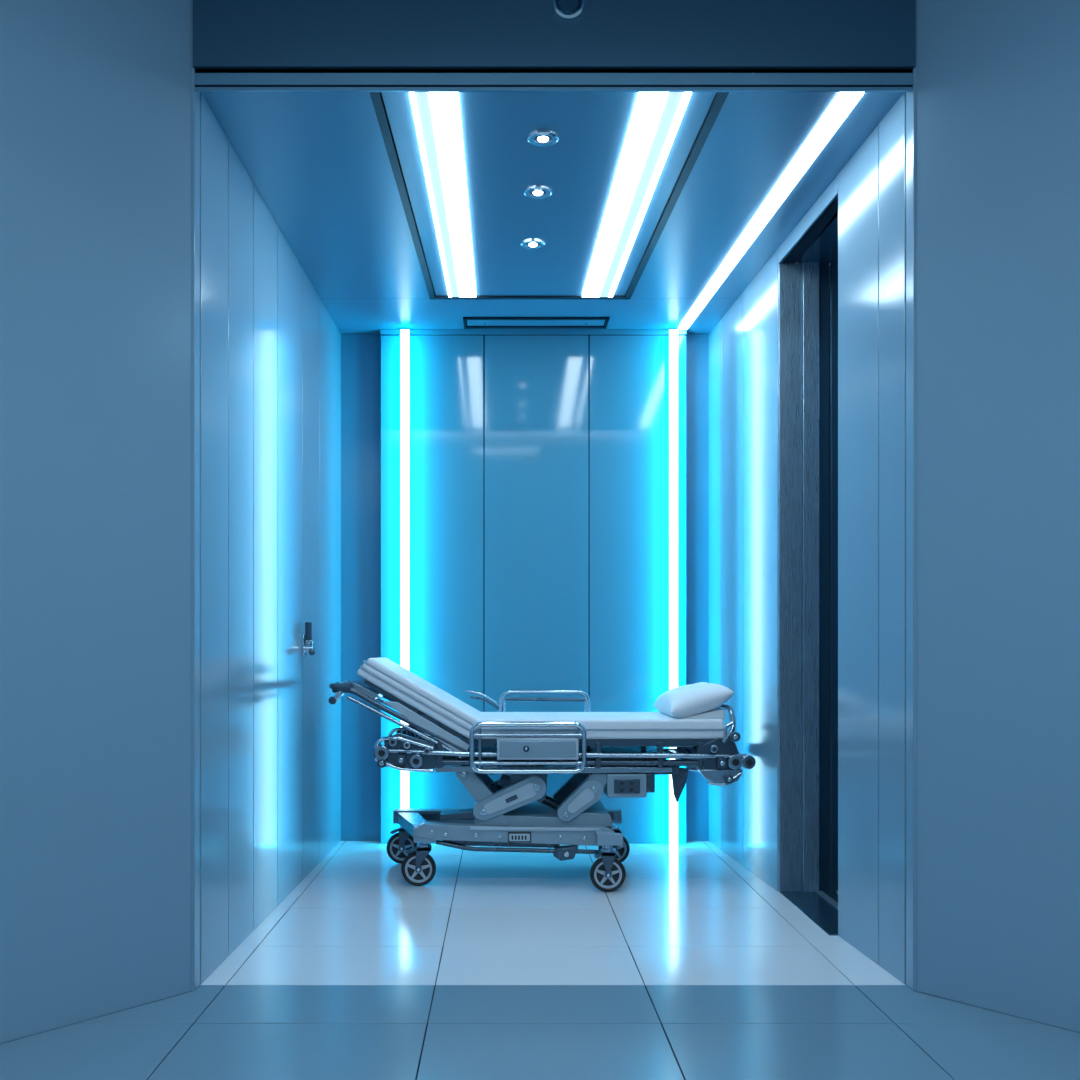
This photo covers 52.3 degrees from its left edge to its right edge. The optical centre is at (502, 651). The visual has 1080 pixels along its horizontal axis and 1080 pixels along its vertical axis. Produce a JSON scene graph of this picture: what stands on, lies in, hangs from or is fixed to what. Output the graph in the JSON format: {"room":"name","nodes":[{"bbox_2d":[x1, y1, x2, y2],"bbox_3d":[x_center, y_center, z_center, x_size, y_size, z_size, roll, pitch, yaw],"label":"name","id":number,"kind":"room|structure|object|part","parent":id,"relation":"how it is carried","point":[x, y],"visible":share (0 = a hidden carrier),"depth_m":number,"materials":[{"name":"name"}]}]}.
{"room":"hospital interior","nodes":[
{"label":"hospital interior","id":0,"kind":"room"},
{"bbox_2d":[200,92,340,983],"bbox_3d":[-0.993,-0.370,4.949,0.080,2.900,2.764,0,0,1],"label":"wall","id":1,"kind":"structure","parent":0,"point":[270,346],"depth_m":4.37,"materials":[{"name":"blue metal"}]},
{"bbox_2d":[301,622,315,655],"bbox_3d":[-0.912,-0.060,5.180,0.072,0.160,0.100,0,0,0],"label":"door handle","id":2,"kind":"object","parent":1,"relation":"attached to","point":[307,646],"depth_m":5.18,"materials":[{"name":"silver metal"}]},
{"bbox_2d":[341,329,708,843],"bbox_3d":[0.130,-0.370,6.300,2.260,2.900,0.200,0,0,0],"label":"wall","id":3,"kind":"structure","parent":0,"point":[539,458],"depth_m":6.20,"materials":[{"name":"blue metal"}]},
{"bbox_2d":[400,330,408,808],"bbox_3d":[-0.545,-0.357,6.154,0.050,2.866,0.092,0,0,0],"label":"light strip","id":4,"kind":"object","parent":3,"relation":"attached to","point":[404,334],"visible":0.64,"depth_m":6.11,"materials":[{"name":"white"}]},
{"bbox_2d":[669,330,677,845],"bbox_3d":[0.948,-0.357,6.154,0.050,2.866,0.092,0,0,0],"label":"light strip","id":5,"kind":"object","parent":3,"relation":"attached to","point":[673,334],"visible":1,"depth_m":6.11,"materials":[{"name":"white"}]},
{"bbox_2d":[0,0,1079,1043],"bbox_3d":[0.162,-0.720,1.984,7.655,3.600,3.163,0,0,0],"label":"wall","id":6,"kind":"structure","parent":0,"point":[100,103],"depth_m":3.28,"materials":[{"name":"blue paint"}]},
{"bbox_2d":[193,0,915,91],"bbox_3d":[0.163,-2.154,3.529,2.295,0.733,0.078,0,0,0],"label":"trim","id":7,"kind":"structure","parent":6,"relation":"attached to","point":[239,45],"depth_m":3.49,"materials":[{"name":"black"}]},
{"bbox_2d":[552,0,584,20],"bbox_3d":[0.208,-2.055,3.484,0.104,0.104,0.014,0,0,0],"label":"lamp","id":8,"kind":"object","parent":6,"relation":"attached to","point":[568,10],"visible":1,"depth_m":3.48,"materials":[{"name":"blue metal"}]},
{"bbox_2d":[0,841,1079,1079],"bbox_3d":[0.100,1.110,2.180,8.800,0.060,8.360,0,0,0],"label":"floor","id":9,"kind":"structure","parent":0,"point":[208,1032],"depth_m":3.43,"materials":[{"name":"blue tile"}]},
{"bbox_2d":[328,657,755,891],"bbox_3d":[0.177,0.553,5.311,1.942,1.052,0.821,0,0,0],"label":"stretcher","id":10,"kind":"object","parent":9,"relation":"on","point":[621,754],"visible":1,"depth_m":5.04,"materials":[{"name":"white plastic"}]},
{"bbox_3d":[-0.473,0.313,5.340,0.642,0.351,0.708,0,0,0],"label":"backrest frame","id":11,"kind":"part","parent":10,"relation":"part of","materials":[{"name":"blue plastic"}]},
{"bbox_3d":[-0.386,0.213,5.350,0.566,0.371,0.650,0,0,0],"label":"mattress backrest","id":12,"kind":"part","parent":10,"relation":"part of","materials":[{"name":"white leather"}]},
{"bbox_3d":[0.022,0.842,5.270,1.155,0.215,0.740,0,0,0],"label":"frame","id":13,"kind":"part","parent":10,"relation":"part of","materials":[{"name":"blue plastic"}]},
{"bbox_3d":[0.114,0.434,4.999,0.533,0.238,0.102,0,0,0],"label":"rail","id":14,"kind":"part","parent":10,"relation":"part of","materials":[{"name":"silver metal"}]},
{"bbox_3d":[0.132,0.319,5.686,0.650,0.248,0.071,0,0,0],"label":"rail","id":15,"kind":"part","parent":10,"relation":"part of","materials":[{"name":"blue"}]},
{"bbox_3d":[0.271,0.477,5.341,1.690,0.156,0.647,0,0,0],"label":"deck frame","id":16,"kind":"part","parent":10,"relation":"part of","materials":[{"name":"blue metal"}]},
{"bbox_3d":[0.443,0.353,5.350,1.152,0.092,0.640,0,0,0],"label":"mattress seat","id":17,"kind":"part","parent":10,"relation":"part of","materials":[{"name":"white plastic"}]},
{"bbox_3d":[0.822,0.615,5.115,0.082,0.171,0.050,0,0,0],"label":"release lever","id":18,"kind":"part","parent":10,"relation":"part of","materials":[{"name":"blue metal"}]},
{"bbox_2d":[654,682,733,718],"bbox_3d":[0.914,0.234,5.330,0.289,0.172,0.600,0,0,0],"label":"pillow","id":19,"kind":"object","parent":10,"relation":"on","point":[701,700],"depth_m":5.08,"materials":[{"name":"white fabric"}]},
{"bbox_2d":[202,92,903,333],"bbox_3d":[0.170,-1.880,4.957,2.340,0.120,2.886,0,0,0],"label":"ceiling","id":20,"kind":"structure","parent":0,"point":[319,162],"depth_m":4.38,"materials":[{"name":"blue metal"}]},
{"bbox_2d":[409,92,475,296],"bbox_3d":[-0.221,-1.823,4.567,0.167,0.022,2.106,0,0,0],"label":"ceiling light","id":21,"kind":"object","parent":20,"relation":"attached to","point":[437,119],"depth_m":4.23,"materials":[{"name":"white plastic"}]},
{"bbox_2d":[520,238,545,249],"bbox_3d":[0.134,-1.818,4.907,0.114,0.016,0.114,0,0,0],"label":"recessed light","id":22,"kind":"object","parent":20,"relation":"in","point":[532,243],"visible":1,"depth_m":4.89,"materials":[{"name":"silver metal"}]},
{"bbox_2d":[463,317,608,328],"bbox_3d":[0.180,-1.816,6.065,0.795,0.016,0.180,0,0,0],"label":"ceiling vent","id":23,"kind":"object","parent":20,"relation":"in","point":[469,322],"depth_m":6.05,"materials":[{"name":"blue metal"}]},
{"bbox_2d":[524,185,551,198],"bbox_3d":[0.138,-1.818,4.352,0.114,0.016,0.114,0,0,0],"label":"recessed light","id":24,"kind":"object","parent":20,"relation":"in","point":[534,191],"visible":1,"depth_m":4.34,"materials":[{"name":"silver metal"}]},
{"bbox_2d":[527,129,558,146],"bbox_3d":[0.142,-1.818,3.895,0.114,0.016,0.114,0,0,0],"label":"recessed light","id":25,"kind":"object","parent":20,"relation":"in","point":[542,137],"visible":1,"depth_m":3.88,"materials":[{"name":"silver metal"}]},
{"bbox_2d":[370,92,728,298],"bbox_3d":[0.150,-1.823,4.587,1.169,0.018,2.146,0,0,0],"label":"trim","id":26,"kind":"structure","parent":20,"relation":"attached to","point":[720,97],"depth_m":4.40,"materials":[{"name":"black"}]},
{"bbox_2d":[582,92,691,296],"bbox_3d":[0.509,-1.823,4.567,0.208,0.022,2.106,0,0,0],"label":"ceiling light","id":27,"kind":"object","parent":20,"relation":"attached to","point":[657,116],"depth_m":4.24,"materials":[{"name":"white plastic"}]},
{"bbox_2d":[678,92,864,328],"bbox_3d":[1.079,-1.823,4.847,0.189,0.022,2.666,0,0,0],"label":"ceiling light","id":28,"kind":"object","parent":20,"relation":"attached to","point":[844,102],"depth_m":4.27,"materials":[{"name":"white plastic"}]},
{"bbox_2d":[709,92,905,983],"bbox_3d":[1.279,-0.370,4.949,0.080,2.900,2.768,0,0,-3],"label":"wall","id":29,"kind":"structure","parent":0,"point":[868,195],"depth_m":4.07,"materials":[{"name":"blue metal"}]},
{"bbox_2d":[778,213,837,935],"bbox_3d":[1.511,-0.345,4.575,0.538,2.910,0.830,0,0,0],"label":"doorway","id":30,"kind":"object","parent":29,"relation":"attached to","point":[808,287],"depth_m":4.95,"materials":[{"name":"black metal"}]}
]}

